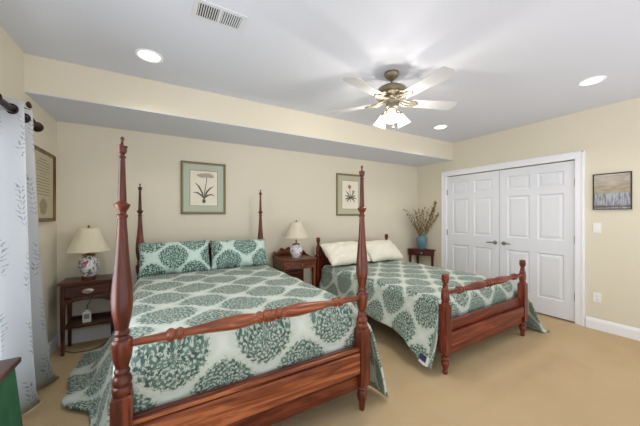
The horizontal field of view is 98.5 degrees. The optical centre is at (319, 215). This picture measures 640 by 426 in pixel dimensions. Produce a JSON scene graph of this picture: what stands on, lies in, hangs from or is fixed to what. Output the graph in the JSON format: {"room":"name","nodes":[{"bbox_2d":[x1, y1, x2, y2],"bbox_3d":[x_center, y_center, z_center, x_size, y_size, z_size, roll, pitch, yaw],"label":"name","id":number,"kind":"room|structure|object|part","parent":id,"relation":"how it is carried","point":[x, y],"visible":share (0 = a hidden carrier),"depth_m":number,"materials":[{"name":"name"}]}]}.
{"room":"bedroom","nodes":[
{"label":"bedroom","id":0,"kind":"room"},
{"bbox_2d":[0,25,56,342],"bbox_3d":[-1.620,0.040,0.855,0.100,2.607,4.500,0,0,-30],"label":"wall","id":1,"kind":"structure","parent":0,"point":[11,55],"depth_m":2.53,"materials":[{"name":"paint"}]},
{"bbox_2d":[0,98,43,131],"bbox_3d":[-1.570,-0.708,1.043,0.173,0.190,2.275,0,0,-30],"label":"curtain rod","id":2,"kind":"object","parent":1,"relation":"attached to","point":[38,127],"visible":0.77,"depth_m":1.84,"materials":[{"name":"brown metal"}]},
{"bbox_2d":[0,94,58,415],"bbox_3d":[-1.922,0.310,1.731,0.152,2.045,1.281,0,0,-30],"label":"curtain","id":3,"kind":"object","parent":2,"relation":"hanging from","point":[23,331],"visible":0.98,"depth_m":1.75,"materials":[{"name":"white fabric"}]},
{"bbox_2d":[34,144,55,221],"bbox_3d":[-2.475,-0.262,2.469,0.028,0.640,0.580,0,0,-30],"label":"framed document","id":4,"kind":"object","parent":1,"relation":"attached to","point":[45,162],"visible":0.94,"depth_m":2.51,"materials":[{"name":"beige paper"}]},
{"bbox_2d":[48,334,57,355],"bbox_3d":[-2.414,1.279,2.348,0.016,0.128,1.120,0,0,-30],"label":"baseboard","id":5,"kind":"structure","parent":1,"relation":"attached to","point":[53,344],"depth_m":2.69,"materials":[{"name":"white paint"}]},
{"bbox_2d":[57,121,417,333],"bbox_3d":[-0.401,0.040,4.213,5.566,2.607,0.100,0,0,-30],"label":"wall","id":6,"kind":"structure","parent":0,"point":[293,185],"depth_m":3.55,"materials":[{"name":"paint"}]},
{"bbox_2d":[58,325,110,345],"bbox_3d":[-0.372,1.279,4.163,5.366,0.128,0.016,0,0,-30],"label":"baseboard","id":7,"kind":"structure","parent":6,"relation":"attached to","point":[90,334],"depth_m":2.94,"materials":[{"name":"white paint"}]},
{"bbox_2d":[181,161,225,213],"bbox_3d":[-1.478,-0.342,3.514,0.530,0.655,0.034,0,0,-30],"label":"picture","id":8,"kind":"object","parent":6,"relation":"attached to","point":[203,185],"visible":1,"depth_m":3.51,"materials":[{"name":"green paper"}]},
{"bbox_2d":[190,170,216,205],"bbox_3d":[-1.475,-0.342,3.509,0.318,0.439,0.022,0,0,-30],"label":"print","id":9,"kind":"object","parent":8,"relation":"attached to","point":[203,183],"depth_m":3.51,"materials":[{"name":"beige paper"}]},
{"bbox_2d":[336,173,363,215],"bbox_3d":[0.513,-0.342,4.665,0.560,0.700,0.027,0,0,-30],"label":"picture","id":10,"kind":"object","parent":6,"relation":"attached to","point":[347,185],"visible":0.93,"depth_m":4.63,"materials":[{"name":"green paper"}]},
{"bbox_2d":[342,181,357,208],"bbox_3d":[0.516,-0.342,4.661,0.336,0.469,0.016,0,0,-30],"label":"print","id":11,"kind":"object","parent":10,"relation":"attached to","point":[349,188],"depth_m":4.66,"materials":[{"name":"beige paper"}]},
{"bbox_2d":[24,91,451,166],"bbox_3d":[-0.182,-0.969,3.833,5.366,0.008,0.776,0,0,-30],"label":"ceiling","id":12,"kind":"structure","parent":0,"point":[62,109],"depth_m":3.11,"materials":[{"name":"paint"}]},
{"bbox_2d":[24,54,452,159],"bbox_3d":[-0.182,-1.119,3.833,5.366,0.291,0.777,0,0,-30],"label":"wall","id":13,"kind":"structure","parent":0,"point":[42,75],"depth_m":2.78,"materials":[{"name":"paint"}]},
{"bbox_2d":[0,0,639,142],"bbox_3d":[0.723,-1.314,2.264,5.566,0.100,4.600,0,0,-30],"label":"ceiling","id":14,"kind":"structure","parent":0,"point":[516,63],"depth_m":2.09,"materials":[{"name":"paint"}]},
{"bbox_2d":[135,48,163,62],"bbox_3d":[-1.353,-1.260,2.187,0.196,0.009,0.196,0,0,-30],"label":"recessed light","id":15,"kind":"object","parent":14,"relation":"in","point":[151,56],"visible":1,"depth_m":2.18,"materials":[{"name":"white paint"}]},
{"bbox_2d":[191,0,247,32],"bbox_3d":[-0.636,-1.260,1.748,0.310,0.008,0.170,0,0,-31],"label":"ceiling vent","id":16,"kind":"object","parent":14,"relation":"in","point":[204,10],"visible":1,"depth_m":1.74,"materials":[{"name":"metal"}]},
{"bbox_2d":[328,66,456,128],"bbox_3d":[0.649,-1.016,2.412,1.182,0.497,1.148,0,0,-30],"label":"ceiling fan","id":17,"kind":"object","parent":14,"relation":"hanging from","point":[392,94],"visible":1,"depth_m":2.37,"materials":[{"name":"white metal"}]},
{"bbox_3d":[0.280,-1.006,2.632,0.430,0.032,0.135,0,0,27],"label":"blade","id":18,"kind":"part","parent":17,"relation":"part of","materials":[{"name":"white wood"}]},
{"bbox_3d":[0.353,-1.006,2.168,0.430,0.032,0.135,0,0,-45],"label":"blade","id":19,"kind":"part","parent":17,"relation":"part of","materials":[{"name":"white wood"}]},
{"bbox_3d":[0.546,-0.849,2.541,0.117,0.128,0.115,0,0,-3],"label":"lamp shade","id":20,"kind":"part","parent":17,"relation":"part of","materials":[{"name":"white glass"}]},
{"bbox_3d":[0.603,-0.849,2.327,0.116,0.128,0.116,0,0,-30],"label":"lamp shade","id":21,"kind":"part","parent":17,"relation":"part of","materials":[{"name":"white glass"}]},
{"bbox_3d":[0.759,-0.849,2.483,0.117,0.128,0.115,0,0,33],"label":"lamp shade","id":22,"kind":"part","parent":17,"relation":"part of","materials":[{"name":"white glass"}]},
{"bbox_3d":[0.811,-1.006,2.091,0.140,0.032,0.432,0,0,-30],"label":"blade","id":23,"kind":"part","parent":17,"relation":"part of","materials":[{"name":"white wood"}]},
{"bbox_3d":[1.031,-1.006,2.513,0.430,0.032,0.135,0,0,-9],"label":"blade","id":24,"kind":"part","parent":17,"relation":"part of","materials":[{"name":"white wood"}]},
{"bbox_2d":[433,125,447,129],"bbox_3d":[1.728,-1.260,3.951,0.196,0.009,0.196,0,0,-30],"label":"recessed light","id":25,"kind":"object","parent":14,"relation":"in","point":[437,127],"visible":1,"depth_m":3.96,"materials":[{"name":"white paint"}]},
{"bbox_2d":[578,76,606,85],"bbox_3d":[2.556,-1.260,2.594,0.196,0.009,0.196,0,0,-30],"label":"recessed light","id":26,"kind":"object","parent":14,"relation":"in","point":[596,79],"visible":1,"depth_m":2.58,"materials":[{"name":"white paint"}]},
{"bbox_2d":[22,312,639,425],"bbox_3d":[0.723,1.383,2.264,5.566,0.080,4.600,0,0,-30],"label":"floor","id":27,"kind":"structure","parent":0,"point":[570,374],"depth_m":2.19,"materials":[{"name":"beige carpet"}]},
{"bbox_2d":[0,357,22,425],"bbox_3d":[-1.330,0.988,0.903,0.427,0.689,0.677,0,0,-30],"label":"side table","id":28,"kind":"object","parent":27,"relation":"on","point":[10,410],"visible":1,"depth_m":1.18,"materials":[{"name":"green wood"}]},
{"bbox_2d":[57,274,114,356],"bbox_3d":[-2.342,0.994,2.821,0.456,0.698,0.310,0,0,-30],"label":"nightstand","id":29,"kind":"object","parent":27,"relation":"on","point":[73,287],"visible":0.69,"depth_m":2.73,"materials":[{"name":"brown wood"}]},
{"bbox_3d":[-2.453,1.006,2.629,0.036,0.675,0.036,0,0,-30],"label":"leg","id":30,"kind":"part","parent":29,"relation":"part of","materials":[{"name":"brown wood"}]},
{"bbox_3d":[-2.570,1.006,2.832,0.036,0.675,0.036,0,0,-30],"label":"leg","id":31,"kind":"part","parent":29,"relation":"part of","materials":[{"name":"brown wood"}]},
{"bbox_2d":[65,274,105,352],"bbox_3d":[-2.336,0.987,2.855,0.218,0.708,0.404,0,0,21],"label":"lamp cord","id":32,"kind":"object","parent":29,"relation":"hanging from","point":[97,274],"visible":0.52,"depth_m":2.74,"materials":[{"name":"plastic"}]},
{"bbox_2d":[82,309,91,322],"bbox_3d":[-2.344,1.014,2.774,0.068,0.122,0.035,0,0,-30],"label":"power adapter","id":33,"kind":"object","parent":29,"relation":"on","point":[87,315],"visible":1,"depth_m":2.76,"materials":[{"name":"white plastic"}]},
{"bbox_3d":[-2.325,0.744,2.791,0.344,0.103,0.192,0,0,-30],"label":"drawer","id":34,"kind":"part","parent":29,"relation":"part of","materials":[{"name":"brown wood"}]},
{"bbox_2d":[65,225,110,279],"bbox_3d":[-2.348,0.372,2.802,0.351,0.545,0.351,0,0,-30],"label":"table lamp","id":35,"kind":"object","parent":29,"relation":"on","point":[88,240],"visible":1,"depth_m":2.73,"materials":[{"name":"beige fabric"}]},
{"bbox_3d":[-2.348,0.247,2.802,0.351,0.234,0.351,0,0,-30],"label":"lamp shade","id":36,"kind":"part","parent":35,"relation":"part of","materials":[{"name":"beige fabric"}]},
{"bbox_2d":[77,255,99,276],"bbox_3d":[-2.348,0.509,2.802,0.174,0.205,0.174,0,0,-30],"label":"lamp base","id":37,"kind":"object","parent":35,"relation":"on","point":[88,265],"depth_m":2.75,"materials":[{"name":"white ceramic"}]},
{"bbox_2d":[65,311,110,329],"bbox_3d":[-2.347,1.071,2.830,0.380,0.055,0.238,0,0,-30],"label":"shelf","id":38,"kind":"object","parent":29,"relation":"attached to","point":[73,322],"depth_m":2.82,"materials":[{"name":"brown wood"}]},
{"bbox_3d":[-2.271,0.743,2.697,0.093,0.046,0.024,0,0,-30],"label":"drawer pull","id":39,"kind":"part","parent":29,"relation":"part of","materials":[{"name":"metal"}]},
{"bbox_3d":[-2.120,1.006,2.821,0.036,0.675,0.036,0,0,-30],"label":"leg","id":40,"kind":"part","parent":29,"relation":"part of","materials":[{"name":"brown wood"}]},
{"bbox_2d":[110,136,369,425],"bbox_3d":[-0.830,0.500,2.447,1.432,1.686,2.172,0,0,-31],"label":"bed","id":41,"kind":"object","parent":27,"relation":"on","point":[269,398],"visible":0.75,"depth_m":1.47,"materials":[{"name":"brown wood"}]},
{"bbox_3d":[-0.863,0.541,1.204,0.082,1.603,0.082,0,0,-31],"label":"post","id":42,"kind":"part","parent":41,"relation":"part of","materials":[{"name":"brown wood"}]},
{"bbox_3d":[-1.950,0.541,2.989,0.082,1.603,0.082,0,0,-31],"label":"post","id":43,"kind":"part","parent":41,"relation":"part of","materials":[{"name":"brown wood"}]},
{"bbox_3d":[-1.374,0.691,3.340,1.290,0.705,0.028,0,0,-31],"label":"headboard","id":44,"kind":"part","parent":41,"relation":"part of","materials":[{"name":"brown wood"}]},
{"bbox_2d":[62,265,388,425],"bbox_3d":[-0.882,0.967,2.306,2.042,0.708,1.962,0,0,-31],"label":"comforter","id":45,"kind":"object","parent":41,"relation":"on","point":[163,372],"visible":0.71,"depth_m":1.77,"materials":[{"name":"green fabric"}]},
{"bbox_2d":[138,240,210,277],"bbox_3d":[-1.581,0.463,3.032,0.703,0.344,0.278,0,0,-31],"label":"pillow","id":46,"kind":"object","parent":45,"relation":"on","point":[159,258],"visible":1,"depth_m":2.95,"materials":[{"name":"green fabric"}]},
{"bbox_2d":[210,239,267,269],"bbox_3d":[-0.982,0.468,3.387,0.680,0.328,0.276,0,0,-24],"label":"pillow","id":47,"kind":"object","parent":45,"relation":"on","point":[229,253],"visible":1,"depth_m":3.30,"materials":[{"name":"green fabric"}]},
{"bbox_3d":[-0.296,1.020,1.570,1.290,0.245,0.028,0,0,-31],"label":"footboard","id":48,"kind":"part","parent":41,"relation":"part of","materials":[{"name":"brown wood"}]},
{"bbox_3d":[-0.287,0.565,1.555,1.280,0.072,0.072,0,0,-31],"label":"foot rail","id":49,"kind":"part","parent":41,"relation":"part of","materials":[{"name":"brown wood"}]},
{"bbox_3d":[-0.283,0.913,1.548,1.290,0.021,0.024,0,0,-31],"label":"ledge moulding","id":50,"kind":"part","parent":41,"relation":"part of","materials":[{"name":"brown wood"}]},
{"bbox_3d":[-0.797,0.541,3.691,0.082,1.603,0.082,0,0,-31],"label":"post","id":51,"kind":"part","parent":41,"relation":"part of","materials":[{"name":"brown wood"}]},
{"bbox_3d":[0.290,0.541,1.906,0.082,1.603,0.082,0,0,-31],"label":"post","id":52,"kind":"part","parent":41,"relation":"part of","materials":[{"name":"brown wood"}]},
{"bbox_2d":[272,247,316,286],"bbox_3d":[-0.350,0.904,3.860,0.496,0.878,0.483,0,0,-30],"label":"nightstand","id":53,"kind":"object","parent":27,"relation":"on","point":[283,261],"visible":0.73,"depth_m":3.82,"materials":[{"name":"brown wood"}]},
{"bbox_3d":[-0.462,0.525,4.055,0.476,0.121,0.018,0,0,-30],"label":"rail","id":54,"kind":"part","parent":53,"relation":"part of","materials":[{"name":"brown wood"}]},
{"bbox_3d":[-0.459,0.923,4.049,0.396,0.395,0.012,0,0,-30],"label":"panel","id":55,"kind":"part","parent":53,"relation":"part of","materials":[{"name":"brown wood"}]},
{"bbox_2d":[284,220,307,257],"bbox_3d":[-0.332,0.326,3.849,0.331,0.520,0.331,0,0,-30],"label":"table lamp","id":56,"kind":"object","parent":53,"relation":"on","point":[296,230],"visible":1,"depth_m":3.77,"materials":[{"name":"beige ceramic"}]},
{"bbox_3d":[-0.332,0.204,3.849,0.331,0.216,0.331,0,0,-30],"label":"lamp shade","id":57,"kind":"part","parent":56,"relation":"part of","materials":[{"name":"beige fabric"}]},
{"bbox_2d":[290,245,301,257],"bbox_3d":[-0.332,0.496,3.849,0.172,0.180,0.172,0,0,-30],"label":"lamp base","id":58,"kind":"object","parent":56,"relation":"on","point":[295,250],"depth_m":3.79,"materials":[{"name":"white ceramic"}]},
{"bbox_3d":[-0.281,0.661,3.740,0.452,0.099,0.149,0,0,-30],"label":"drawer","id":59,"kind":"part","parent":53,"relation":"part of","materials":[{"name":"brown wood"}]},
{"bbox_3d":[-0.271,0.975,4.155,0.038,0.737,0.038,0,0,-30],"label":"leg","id":60,"kind":"part","parent":53,"relation":"part of","materials":[{"name":"brown wood"}]},
{"bbox_3d":[-0.086,0.975,3.835,0.038,0.737,0.038,0,0,-30],"label":"leg","id":61,"kind":"part","parent":53,"relation":"part of","materials":[{"name":"brown wood"}]},
{"bbox_2d":[315,234,527,374],"bbox_3d":[1.115,0.836,3.590,1.472,1.015,2.154,0,0,-32],"label":"bed","id":62,"kind":"object","parent":27,"relation":"on","point":[455,334],"visible":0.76,"depth_m":2.62,"materials":[{"name":"red wood"}]},
{"bbox_3d":[-0.027,0.882,4.111,0.072,0.921,0.072,0,0,-32],"label":"post","id":63,"kind":"part","parent":62,"relation":"part of","materials":[{"name":"red wood"}]},
{"bbox_3d":[0.570,0.741,4.477,1.340,0.645,0.026,0,0,-32],"label":"headboard","id":64,"kind":"part","parent":62,"relation":"part of","materials":[{"name":"red wood"}]},
{"bbox_2d":[318,260,549,368],"bbox_3d":[1.263,1.032,3.570,1.982,0.614,2.129,0,0,-32],"label":"comforter","id":65,"kind":"object","parent":62,"relation":"on","point":[404,296],"visible":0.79,"depth_m":2.92,"materials":[{"name":"green fabric"}]},
{"bbox_2d":[319,241,371,265],"bbox_3d":[0.389,0.558,4.101,0.740,0.325,0.347,0,0,-33],"label":"pillow","id":66,"kind":"object","parent":65,"relation":"on","point":[337,253],"visible":0.82,"depth_m":3.96,"materials":[{"name":"white fabric"}]},
{"bbox_2d":[366,240,403,261],"bbox_3d":[1.003,0.569,4.478,0.661,0.312,0.347,0,0,-29],"label":"pillow","id":67,"kind":"object","parent":65,"relation":"on","point":[377,250],"visible":0.91,"depth_m":4.37,"materials":[{"name":"white fabric"}]},
{"bbox_2d":[419,352,426,362],"bbox_3d":[0.876,1.212,2.351,0.026,0.062,0.064,0,0,-32],"label":"tag","id":68,"kind":"object","parent":65,"relation":"attached to","point":[422,355],"depth_m":2.35,"materials":[{"name":"blue fabric"}]},
{"bbox_3d":[1.062,0.965,2.339,0.072,0.756,0.072,0,0,-32],"label":"post","id":69,"kind":"part","parent":62,"relation":"part of","materials":[{"name":"red wood"}]},
{"bbox_3d":[1.649,1.027,2.720,1.340,0.232,0.024,0,0,-32],"label":"footboard","id":70,"kind":"part","parent":62,"relation":"part of","materials":[{"name":"red wood"}]},
{"bbox_3d":[1.659,0.661,2.705,1.340,0.075,0.075,0,0,-32],"label":"foot rail","id":71,"kind":"part","parent":62,"relation":"part of","materials":[{"name":"red wood"}]},
{"bbox_3d":[2.255,0.965,3.071,0.072,0.756,0.072,0,0,-32],"label":"post","id":72,"kind":"part","parent":62,"relation":"part of","materials":[{"name":"red wood"}]},
{"bbox_2d":[408,247,435,266],"bbox_3d":[1.917,0.991,5.218,0.305,0.704,0.434,0,0,-30],"label":"table","id":73,"kind":"object","parent":27,"relation":"on","point":[411,251],"visible":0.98,"depth_m":5.19,"materials":[{"name":"red wood"}]},
{"bbox_2d":[403,201,438,248],"bbox_3d":[1.869,0.183,5.195,0.666,0.911,0.284,0,0,3],"label":"vase","id":74,"kind":"object","parent":73,"relation":"on","point":[421,240],"visible":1,"depth_m":5.16,"materials":[{"name":"teal ceramic"}]},
{"bbox_3d":[1.911,0.709,5.188,0.250,0.068,0.018,0,0,26],"label":"drawer","id":75,"kind":"part","parent":73,"relation":"part of","materials":[{"name":"red wood"}]},
{"bbox_3d":[2.086,1.050,5.121,0.034,0.585,0.034,0,0,-30],"label":"leg","id":76,"kind":"part","parent":73,"relation":"part of","materials":[{"name":"red wood"}]},
{"bbox_2d":[418,97,639,328],"bbox_3d":[3.116,0.040,3.586,0.100,2.607,4.500,0,0,-30],"label":"wall","id":77,"kind":"structure","parent":0,"point":[609,135],"depth_m":3.28,"materials":[{"name":"paint"}]},
{"bbox_2d":[447,170,499,277],"bbox_3d":[2.490,0.322,4.566,0.095,2.006,0.889,0,0,-30],"label":"door","id":78,"kind":"structure","parent":77,"relation":"in","point":[473,200],"depth_m":4.52,"materials":[{"name":"white paint"}]},
{"bbox_2d":[441,150,584,325],"bbox_3d":[2.743,0.280,4.195,0.117,2.126,1.954,0,0,-30],"label":"trim","id":79,"kind":"structure","parent":77,"relation":"attached to","point":[579,156],"depth_m":3.39,"materials":[{"name":"white paint"}]},
{"bbox_2d":[500,160,574,321],"bbox_3d":[2.937,0.322,3.790,0.095,2.006,0.889,0,0,-30],"label":"door","id":80,"kind":"structure","parent":77,"relation":"in","point":[537,203],"depth_m":3.72,"materials":[{"name":"white paint"}]},
{"bbox_2d":[593,223,600,232],"bbox_3d":[3.252,0.148,3.237,0.011,0.116,0.072,0,0,-30],"label":"light switch","id":81,"kind":"object","parent":77,"relation":"attached to","point":[596,226],"visible":1,"depth_m":3.23,"materials":[{"name":"white plastic"}]},
{"bbox_2d":[593,292,600,302],"bbox_3d":[3.253,0.968,3.238,0.010,0.116,0.072,0,0,-30],"label":"wall outlet","id":82,"kind":"object","parent":77,"relation":"attached to","point":[596,296],"visible":1,"depth_m":3.23,"materials":[{"name":"white plastic"}]},
{"bbox_2d":[593,171,631,209],"bbox_3d":[3.307,-0.272,3.128,0.024,0.415,0.312,0,0,-30],"label":"landscape picture","id":83,"kind":"object","parent":77,"relation":"attached to","point":[611,191],"visible":1,"depth_m":3.12},
{"bbox_2d":[586,316,639,340],"bbox_3d":[3.065,1.279,3.557,0.016,0.128,4.500,0,0,-30],"label":"baseboard","id":84,"kind":"structure","parent":77,"relation":"attached to","point":[594,323],"depth_m":3.11,"materials":[{"name":"white paint"}]}
]}

